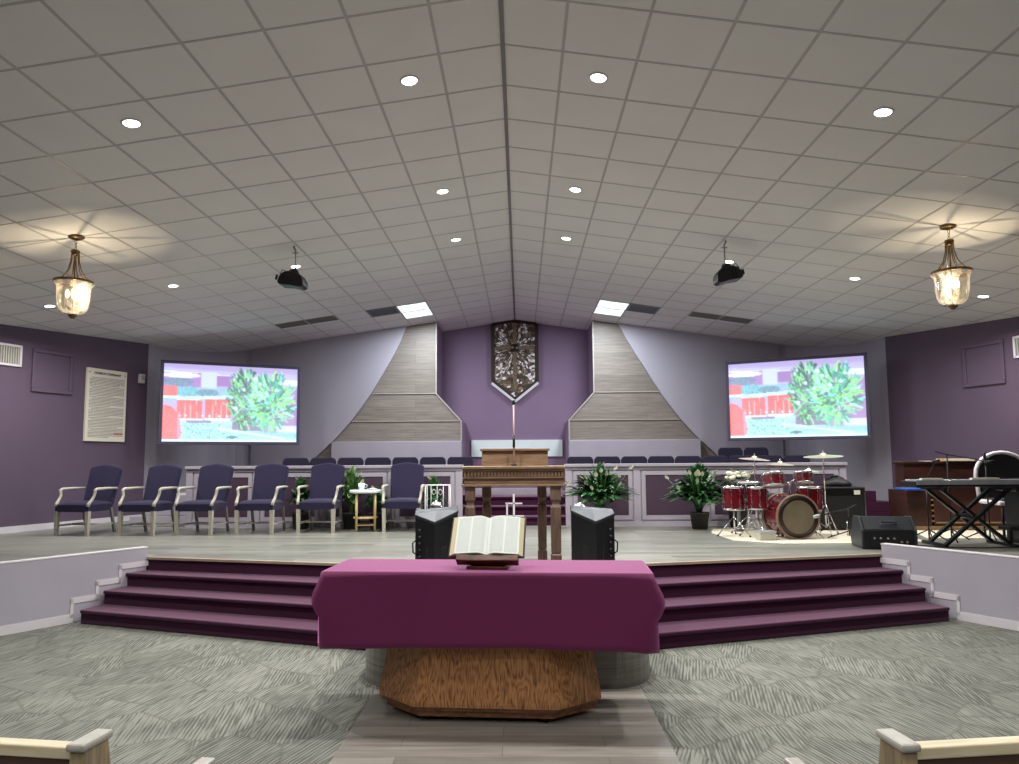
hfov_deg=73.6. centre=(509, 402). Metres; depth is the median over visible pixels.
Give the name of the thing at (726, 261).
recessed light
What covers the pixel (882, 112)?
recessed light
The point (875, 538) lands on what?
control panel
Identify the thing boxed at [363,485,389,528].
peace lily
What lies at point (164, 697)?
floor
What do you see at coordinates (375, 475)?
partition wall
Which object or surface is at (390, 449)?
wall
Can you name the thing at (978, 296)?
recessed light
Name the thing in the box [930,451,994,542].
microphone stand
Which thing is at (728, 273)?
ceiling projector
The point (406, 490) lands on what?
armchair
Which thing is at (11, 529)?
baseboard
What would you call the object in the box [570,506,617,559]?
stage monitor
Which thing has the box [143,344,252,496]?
wall
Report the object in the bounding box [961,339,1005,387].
trim
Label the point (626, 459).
chair
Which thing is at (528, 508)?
stairs
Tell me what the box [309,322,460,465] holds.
wall
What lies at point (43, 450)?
wall
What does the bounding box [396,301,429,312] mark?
panel light
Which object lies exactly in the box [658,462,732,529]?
peace lily
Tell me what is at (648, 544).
floor
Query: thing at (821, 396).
projection screen
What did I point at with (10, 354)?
air vent
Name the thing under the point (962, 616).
baseboard
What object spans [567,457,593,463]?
chair
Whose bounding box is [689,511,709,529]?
pot
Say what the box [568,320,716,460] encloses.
wall
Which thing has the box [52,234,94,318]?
hanging lantern
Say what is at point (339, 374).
wall
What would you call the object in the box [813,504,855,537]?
microphone stand
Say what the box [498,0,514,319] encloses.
trim
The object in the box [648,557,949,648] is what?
stairs
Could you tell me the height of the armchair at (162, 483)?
1.081 m
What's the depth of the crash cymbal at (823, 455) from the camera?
9.73 m
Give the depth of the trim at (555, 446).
16.35 m
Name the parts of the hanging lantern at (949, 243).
rod, rod, crown, stem, rod, rod, rod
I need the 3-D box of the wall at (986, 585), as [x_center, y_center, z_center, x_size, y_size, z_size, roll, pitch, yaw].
[6.885,1.808,6.000,6.250,0.700,1.274,-3,-5,24]
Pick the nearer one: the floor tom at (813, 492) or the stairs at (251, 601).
the stairs at (251, 601)
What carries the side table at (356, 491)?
on the floor at (648, 544)
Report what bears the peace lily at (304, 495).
on the floor at (648, 544)
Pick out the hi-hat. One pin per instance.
(808, 468)
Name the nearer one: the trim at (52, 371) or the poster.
the trim at (52, 371)
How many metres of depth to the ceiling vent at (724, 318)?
13.49 m
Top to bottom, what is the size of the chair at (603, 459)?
0.866 m
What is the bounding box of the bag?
[821,475,852,486]
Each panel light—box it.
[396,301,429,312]
[402,309,433,318]
[593,307,624,316]
[596,299,629,309]
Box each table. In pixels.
[349,489,381,531]
[379,648,600,721]
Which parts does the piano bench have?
seat, leg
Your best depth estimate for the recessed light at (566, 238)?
10.11 m
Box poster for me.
[83,367,126,441]
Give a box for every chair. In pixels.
[283,458,308,465]
[310,458,335,465]
[337,457,363,464]
[365,457,390,464]
[392,457,417,464]
[420,457,445,464]
[447,457,472,483]
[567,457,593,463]
[594,456,619,463]
[621,456,646,463]
[648,456,674,462]
[675,456,701,462]
[702,456,728,462]
[718,447,742,458]
[729,455,755,462]
[744,447,768,455]
[756,455,782,462]
[783,455,809,462]
[973,451,1018,535]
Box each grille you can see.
[427,546,446,558]
[584,545,603,559]
[819,495,863,526]
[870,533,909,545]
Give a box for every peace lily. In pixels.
[286,476,309,528]
[342,466,364,528]
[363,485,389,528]
[422,475,446,504]
[561,462,640,507]
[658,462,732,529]
[720,469,753,527]
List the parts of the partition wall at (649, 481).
panel frame, panel, panel frame, panel, panel, panel frame, panel frame, panel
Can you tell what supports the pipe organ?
on the floor at (648, 544)
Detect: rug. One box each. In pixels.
[711,528,921,543]
[917,530,1006,538]
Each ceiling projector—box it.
[275,246,307,290]
[713,240,744,285]
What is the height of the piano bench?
0.250 m
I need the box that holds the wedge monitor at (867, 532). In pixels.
[851,515,917,548]
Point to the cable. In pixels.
(918, 545)
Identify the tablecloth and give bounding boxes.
[311,559,664,653]
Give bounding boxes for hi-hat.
[807,466,822,530]
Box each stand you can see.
[456,555,518,568]
[505,494,525,540]
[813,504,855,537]
[917,459,946,541]
[920,487,1016,546]
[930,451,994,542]
[967,452,1006,540]
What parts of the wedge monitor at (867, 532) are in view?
plate, panel, handle, plate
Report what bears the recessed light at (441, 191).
in the ceiling
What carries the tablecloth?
on the table at (543, 684)
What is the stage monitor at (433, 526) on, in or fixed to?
on the floor at (648, 544)
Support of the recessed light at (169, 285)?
in the ceiling
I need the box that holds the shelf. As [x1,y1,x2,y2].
[353,516,377,518]
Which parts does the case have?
lid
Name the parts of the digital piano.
leg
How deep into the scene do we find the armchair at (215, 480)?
10.80 m
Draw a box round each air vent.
[0,342,22,366]
[1012,336,1018,357]
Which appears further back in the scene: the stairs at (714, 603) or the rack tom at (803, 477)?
the rack tom at (803, 477)
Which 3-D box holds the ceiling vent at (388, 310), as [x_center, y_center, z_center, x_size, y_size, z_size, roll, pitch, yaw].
[-2.552,-1.846,13.789,0.596,0.100,0.600,0,-5,1]
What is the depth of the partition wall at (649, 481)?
11.36 m
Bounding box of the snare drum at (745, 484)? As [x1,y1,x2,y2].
[731,481,760,532]
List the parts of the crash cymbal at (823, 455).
plate, leg, leg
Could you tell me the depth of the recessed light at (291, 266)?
10.24 m
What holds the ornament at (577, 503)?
on the stage monitor at (592, 528)
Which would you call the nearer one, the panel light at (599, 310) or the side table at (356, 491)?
the side table at (356, 491)
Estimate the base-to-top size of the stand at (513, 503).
0.635 m
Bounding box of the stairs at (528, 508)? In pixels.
[463,495,565,525]
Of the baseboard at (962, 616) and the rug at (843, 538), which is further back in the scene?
the rug at (843, 538)
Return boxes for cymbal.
[739,453,769,529]
[766,459,793,492]
[803,450,843,535]
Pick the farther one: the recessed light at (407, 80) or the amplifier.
the amplifier
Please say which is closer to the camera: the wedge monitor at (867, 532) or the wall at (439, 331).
the wedge monitor at (867, 532)
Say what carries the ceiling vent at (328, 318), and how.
in the ceiling
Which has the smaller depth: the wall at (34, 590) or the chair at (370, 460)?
the wall at (34, 590)
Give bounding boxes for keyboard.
[901,478,1018,486]
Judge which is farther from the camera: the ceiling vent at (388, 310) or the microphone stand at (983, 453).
the ceiling vent at (388, 310)
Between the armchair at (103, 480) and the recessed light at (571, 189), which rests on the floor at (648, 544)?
the armchair at (103, 480)
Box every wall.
[0,324,148,526]
[0,548,146,626]
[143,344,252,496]
[185,465,463,527]
[250,326,406,465]
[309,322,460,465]
[331,441,461,464]
[437,323,465,489]
[442,323,588,489]
[564,462,847,525]
[565,322,592,463]
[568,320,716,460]
[569,439,700,463]
[618,323,783,458]
[779,337,892,500]
[881,545,1018,621]
[885,317,1018,488]
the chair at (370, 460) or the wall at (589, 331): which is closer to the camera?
the chair at (370, 460)
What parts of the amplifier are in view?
control panel, label plate, edge trim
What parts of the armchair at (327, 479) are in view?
leg, arm, leg, seat, backrest, leg, arm, leg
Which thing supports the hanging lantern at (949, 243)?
hanging from the ceiling
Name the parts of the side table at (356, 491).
leg, leg, leg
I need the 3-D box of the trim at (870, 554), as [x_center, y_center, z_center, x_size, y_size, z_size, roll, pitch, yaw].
[2.713,1.729,7.509,3.196,0.026,0.058,1,-5,-12]
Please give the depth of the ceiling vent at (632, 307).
13.70 m
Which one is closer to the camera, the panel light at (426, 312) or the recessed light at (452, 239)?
the recessed light at (452, 239)
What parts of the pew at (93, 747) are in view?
backrest, rail, panel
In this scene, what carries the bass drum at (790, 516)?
on the rug at (843, 538)
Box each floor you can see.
[0,521,1018,565]
[0,563,1018,763]
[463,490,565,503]
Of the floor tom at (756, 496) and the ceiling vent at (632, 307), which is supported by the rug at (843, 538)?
the floor tom at (756, 496)
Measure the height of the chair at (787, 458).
0.866 m
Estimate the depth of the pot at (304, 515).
11.09 m
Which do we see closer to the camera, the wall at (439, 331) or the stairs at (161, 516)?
the stairs at (161, 516)
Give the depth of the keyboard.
8.46 m
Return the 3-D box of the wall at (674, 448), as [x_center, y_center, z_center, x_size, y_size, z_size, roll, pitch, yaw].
[2.765,1.373,15.054,2.890,1.120,0.200,0,-5,1]
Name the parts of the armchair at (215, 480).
leg, arm, leg, seat, leg, backrest, arm, leg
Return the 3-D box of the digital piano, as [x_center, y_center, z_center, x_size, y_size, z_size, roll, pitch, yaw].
[7.091,1.383,8.779,1.320,0.820,0.500,-1,-5,2]
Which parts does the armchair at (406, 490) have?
leg, arm, leg, seat, backrest, arm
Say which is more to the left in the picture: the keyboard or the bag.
the bag
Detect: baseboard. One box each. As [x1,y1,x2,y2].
[0,514,140,533]
[0,546,148,635]
[880,543,1018,630]
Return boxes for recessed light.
[43,304,55,307]
[120,118,142,128]
[167,284,178,287]
[290,264,301,268]
[400,75,418,86]
[436,188,448,194]
[450,238,460,241]
[560,236,571,240]
[568,187,581,192]
[589,72,607,83]
[723,260,734,263]
[849,277,860,279]
[872,107,894,117]
[976,295,989,297]
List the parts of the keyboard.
control panel, panel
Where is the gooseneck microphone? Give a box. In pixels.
[511,400,516,465]
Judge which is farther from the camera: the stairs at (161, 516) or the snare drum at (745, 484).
the stairs at (161, 516)
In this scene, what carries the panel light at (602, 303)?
attached to the ceiling
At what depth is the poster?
12.49 m
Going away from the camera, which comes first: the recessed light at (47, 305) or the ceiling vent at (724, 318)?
the recessed light at (47, 305)
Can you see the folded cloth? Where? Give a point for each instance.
(897, 488)
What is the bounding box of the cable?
[918,545,1018,547]
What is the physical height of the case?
0.125 m
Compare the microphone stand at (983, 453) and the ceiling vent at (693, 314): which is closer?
the microphone stand at (983, 453)
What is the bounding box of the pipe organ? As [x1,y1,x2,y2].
[888,461,1005,529]
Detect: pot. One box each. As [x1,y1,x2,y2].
[291,512,308,528]
[342,512,361,528]
[368,512,386,528]
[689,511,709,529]
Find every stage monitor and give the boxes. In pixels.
[412,506,457,558]
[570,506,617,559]
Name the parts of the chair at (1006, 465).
leg, seat, frame, backrest, leg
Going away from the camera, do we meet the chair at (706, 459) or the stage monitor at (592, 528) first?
the stage monitor at (592, 528)
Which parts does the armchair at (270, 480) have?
leg, arm, leg, seat, backrest, leg, arm, leg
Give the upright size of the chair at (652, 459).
0.866 m
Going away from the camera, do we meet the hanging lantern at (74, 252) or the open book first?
the open book
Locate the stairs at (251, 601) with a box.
[80,560,365,649]
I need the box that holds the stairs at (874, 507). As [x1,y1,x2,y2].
[865,490,888,515]
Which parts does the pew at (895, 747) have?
panel, rail, backrest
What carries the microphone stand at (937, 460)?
on the floor at (648, 544)
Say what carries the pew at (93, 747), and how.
on the floor at (164, 697)
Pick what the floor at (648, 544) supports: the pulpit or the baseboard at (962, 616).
the pulpit
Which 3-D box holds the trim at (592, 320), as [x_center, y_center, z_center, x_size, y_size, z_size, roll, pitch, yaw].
[2.561,-0.531,15.286,2.495,2.697,0.030,0,-5,1]
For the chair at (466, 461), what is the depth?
12.25 m
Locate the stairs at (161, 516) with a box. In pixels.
[130,492,185,526]
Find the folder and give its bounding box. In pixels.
[936,458,974,460]
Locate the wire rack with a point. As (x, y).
(443, 485)
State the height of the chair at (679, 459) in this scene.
0.866 m
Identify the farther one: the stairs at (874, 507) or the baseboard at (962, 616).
the stairs at (874, 507)
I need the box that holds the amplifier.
[819,486,866,529]
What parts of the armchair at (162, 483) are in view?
leg, arm, leg, seat, leg, backrest, arm, leg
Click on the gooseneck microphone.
(513, 401)
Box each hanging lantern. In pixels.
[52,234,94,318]
[929,223,972,309]
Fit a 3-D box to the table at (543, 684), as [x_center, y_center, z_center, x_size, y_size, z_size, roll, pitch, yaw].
[-0.139,1.612,4.676,2.120,0.955,0.530,-1,-5,4]
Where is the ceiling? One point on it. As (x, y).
(30, 34)
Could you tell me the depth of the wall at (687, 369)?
15.22 m
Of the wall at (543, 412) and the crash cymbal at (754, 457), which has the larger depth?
the wall at (543, 412)
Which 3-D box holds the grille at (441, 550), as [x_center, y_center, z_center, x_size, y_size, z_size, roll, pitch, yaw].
[-0.729,1.509,6.815,0.200,0.150,0.055,0,-5,-6]
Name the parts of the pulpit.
moulding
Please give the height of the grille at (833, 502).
0.470 m
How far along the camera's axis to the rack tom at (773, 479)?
9.36 m
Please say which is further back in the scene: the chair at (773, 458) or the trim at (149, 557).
the chair at (773, 458)
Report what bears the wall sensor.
attached to the wall at (43, 450)
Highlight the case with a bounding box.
[755,530,775,540]
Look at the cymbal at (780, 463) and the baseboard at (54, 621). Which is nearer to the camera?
the baseboard at (54, 621)
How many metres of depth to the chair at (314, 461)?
12.30 m
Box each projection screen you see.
[158,360,300,444]
[725,352,870,440]
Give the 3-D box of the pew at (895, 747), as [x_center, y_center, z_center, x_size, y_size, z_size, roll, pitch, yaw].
[2.615,1.402,2.230,3.228,0.940,0.700,0,-5,-6]
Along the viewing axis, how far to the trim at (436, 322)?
15.30 m
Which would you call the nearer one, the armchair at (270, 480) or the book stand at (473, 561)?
the book stand at (473, 561)
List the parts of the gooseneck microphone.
stem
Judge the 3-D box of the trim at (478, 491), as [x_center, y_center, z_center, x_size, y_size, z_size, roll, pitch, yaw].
[0.097,1.668,12.836,1.760,0.120,0.060,0,-5,1]
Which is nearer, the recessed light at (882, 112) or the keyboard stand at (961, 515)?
the recessed light at (882, 112)
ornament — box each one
[430,501,442,508]
[573,502,585,506]
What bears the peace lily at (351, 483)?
on the floor at (648, 544)
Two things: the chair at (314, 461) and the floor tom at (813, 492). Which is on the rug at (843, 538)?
the floor tom at (813, 492)
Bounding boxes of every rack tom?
[761,471,789,492]
[790,470,813,486]
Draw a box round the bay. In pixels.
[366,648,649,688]
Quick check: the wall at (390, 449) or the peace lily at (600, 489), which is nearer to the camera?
the peace lily at (600, 489)
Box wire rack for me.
[425,484,450,508]
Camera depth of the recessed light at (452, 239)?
10.14 m
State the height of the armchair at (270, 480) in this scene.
1.081 m
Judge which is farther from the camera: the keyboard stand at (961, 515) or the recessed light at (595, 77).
the keyboard stand at (961, 515)
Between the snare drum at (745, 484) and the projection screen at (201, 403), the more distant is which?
the projection screen at (201, 403)
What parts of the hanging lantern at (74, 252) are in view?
rod, stem, crown, rod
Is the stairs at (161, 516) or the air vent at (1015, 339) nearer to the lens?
the air vent at (1015, 339)
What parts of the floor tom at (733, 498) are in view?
leg, leg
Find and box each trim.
[0,0,1018,351]
[31,348,73,394]
[147,556,338,565]
[351,322,461,440]
[472,440,561,456]
[475,488,561,494]
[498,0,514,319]
[568,320,680,439]
[645,553,881,565]
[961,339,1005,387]
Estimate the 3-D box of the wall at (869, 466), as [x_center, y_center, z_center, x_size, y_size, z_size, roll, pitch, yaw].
[6.890,0.439,14.278,0.517,3.719,2.444,3,-6,-33]
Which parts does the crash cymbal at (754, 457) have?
plate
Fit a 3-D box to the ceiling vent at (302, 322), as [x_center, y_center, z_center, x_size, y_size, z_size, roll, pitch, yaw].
[-4.363,-1.577,13.676,0.576,0.099,0.380,0,-5,1]
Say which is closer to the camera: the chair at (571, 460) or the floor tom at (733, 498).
the floor tom at (733, 498)
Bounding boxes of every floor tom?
[717,486,750,536]
[739,486,768,535]
[795,486,823,535]
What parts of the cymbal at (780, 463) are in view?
plate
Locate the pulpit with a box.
[461,448,566,559]
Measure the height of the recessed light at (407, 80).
0.043 m
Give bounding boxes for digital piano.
[996,478,1018,542]
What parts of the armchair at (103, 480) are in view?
leg, arm, seat, leg, arm, backrest, leg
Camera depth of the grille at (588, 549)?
6.76 m
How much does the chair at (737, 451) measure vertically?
0.866 m
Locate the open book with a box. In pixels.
[448,516,526,558]
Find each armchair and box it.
[54,464,122,535]
[117,464,181,535]
[174,464,233,535]
[234,463,288,534]
[296,463,344,532]
[381,462,424,531]
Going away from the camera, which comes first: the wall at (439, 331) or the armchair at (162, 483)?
the armchair at (162, 483)
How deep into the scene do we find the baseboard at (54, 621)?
7.23 m
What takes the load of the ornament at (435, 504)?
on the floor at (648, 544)
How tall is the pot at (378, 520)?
0.260 m
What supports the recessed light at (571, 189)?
in the ceiling
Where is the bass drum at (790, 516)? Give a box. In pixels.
[761,482,823,538]
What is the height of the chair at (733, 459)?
0.866 m
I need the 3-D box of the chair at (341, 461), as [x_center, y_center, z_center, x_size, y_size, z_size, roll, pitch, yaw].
[-2.877,1.397,12.033,0.470,0.866,0.596,0,-5,1]
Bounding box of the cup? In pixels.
[358,483,366,489]
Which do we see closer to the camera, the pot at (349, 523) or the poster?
the pot at (349, 523)
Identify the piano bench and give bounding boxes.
[998,525,1018,546]
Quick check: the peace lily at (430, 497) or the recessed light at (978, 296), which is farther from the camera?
the peace lily at (430, 497)
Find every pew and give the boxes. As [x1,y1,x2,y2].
[0,728,214,763]
[784,728,1018,763]
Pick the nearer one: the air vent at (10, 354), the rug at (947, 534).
the rug at (947, 534)
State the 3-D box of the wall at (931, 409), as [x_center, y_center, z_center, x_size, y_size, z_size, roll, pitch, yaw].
[9.433,-0.178,2.613,1.820,4.063,21.464,0,-5,-6]
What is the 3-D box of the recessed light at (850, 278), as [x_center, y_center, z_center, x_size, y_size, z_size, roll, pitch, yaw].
[5.127,-1.851,10.104,0.169,0.043,0.171,-1,-5,7]
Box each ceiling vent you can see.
[275,320,308,328]
[305,315,338,323]
[366,306,400,316]
[626,303,660,313]
[688,312,721,319]
[718,316,752,323]
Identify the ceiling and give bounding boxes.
[0,0,1018,351]
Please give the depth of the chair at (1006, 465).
9.68 m
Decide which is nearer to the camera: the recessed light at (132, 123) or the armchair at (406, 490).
the recessed light at (132, 123)
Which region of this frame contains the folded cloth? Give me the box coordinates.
[894,487,923,490]
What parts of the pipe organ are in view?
lid, rail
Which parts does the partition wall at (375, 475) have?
panel frame, panel, panel frame, panel, panel frame, panel, panel frame, panel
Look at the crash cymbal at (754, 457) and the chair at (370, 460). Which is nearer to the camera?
the crash cymbal at (754, 457)
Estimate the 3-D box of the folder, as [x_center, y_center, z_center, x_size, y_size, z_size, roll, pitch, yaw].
[7.060,0.900,10.785,0.480,0.045,0.224,-1,-5,4]
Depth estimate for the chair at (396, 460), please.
12.27 m
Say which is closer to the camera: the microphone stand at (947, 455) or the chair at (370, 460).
the microphone stand at (947, 455)
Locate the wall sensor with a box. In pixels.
[138,374,144,383]
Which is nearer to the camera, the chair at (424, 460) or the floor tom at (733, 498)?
the floor tom at (733, 498)
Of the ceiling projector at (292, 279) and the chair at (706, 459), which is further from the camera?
the chair at (706, 459)
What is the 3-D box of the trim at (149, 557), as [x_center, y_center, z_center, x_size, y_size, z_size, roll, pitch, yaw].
[-2.686,1.772,7.595,3.196,0.026,0.058,-2,-5,14]

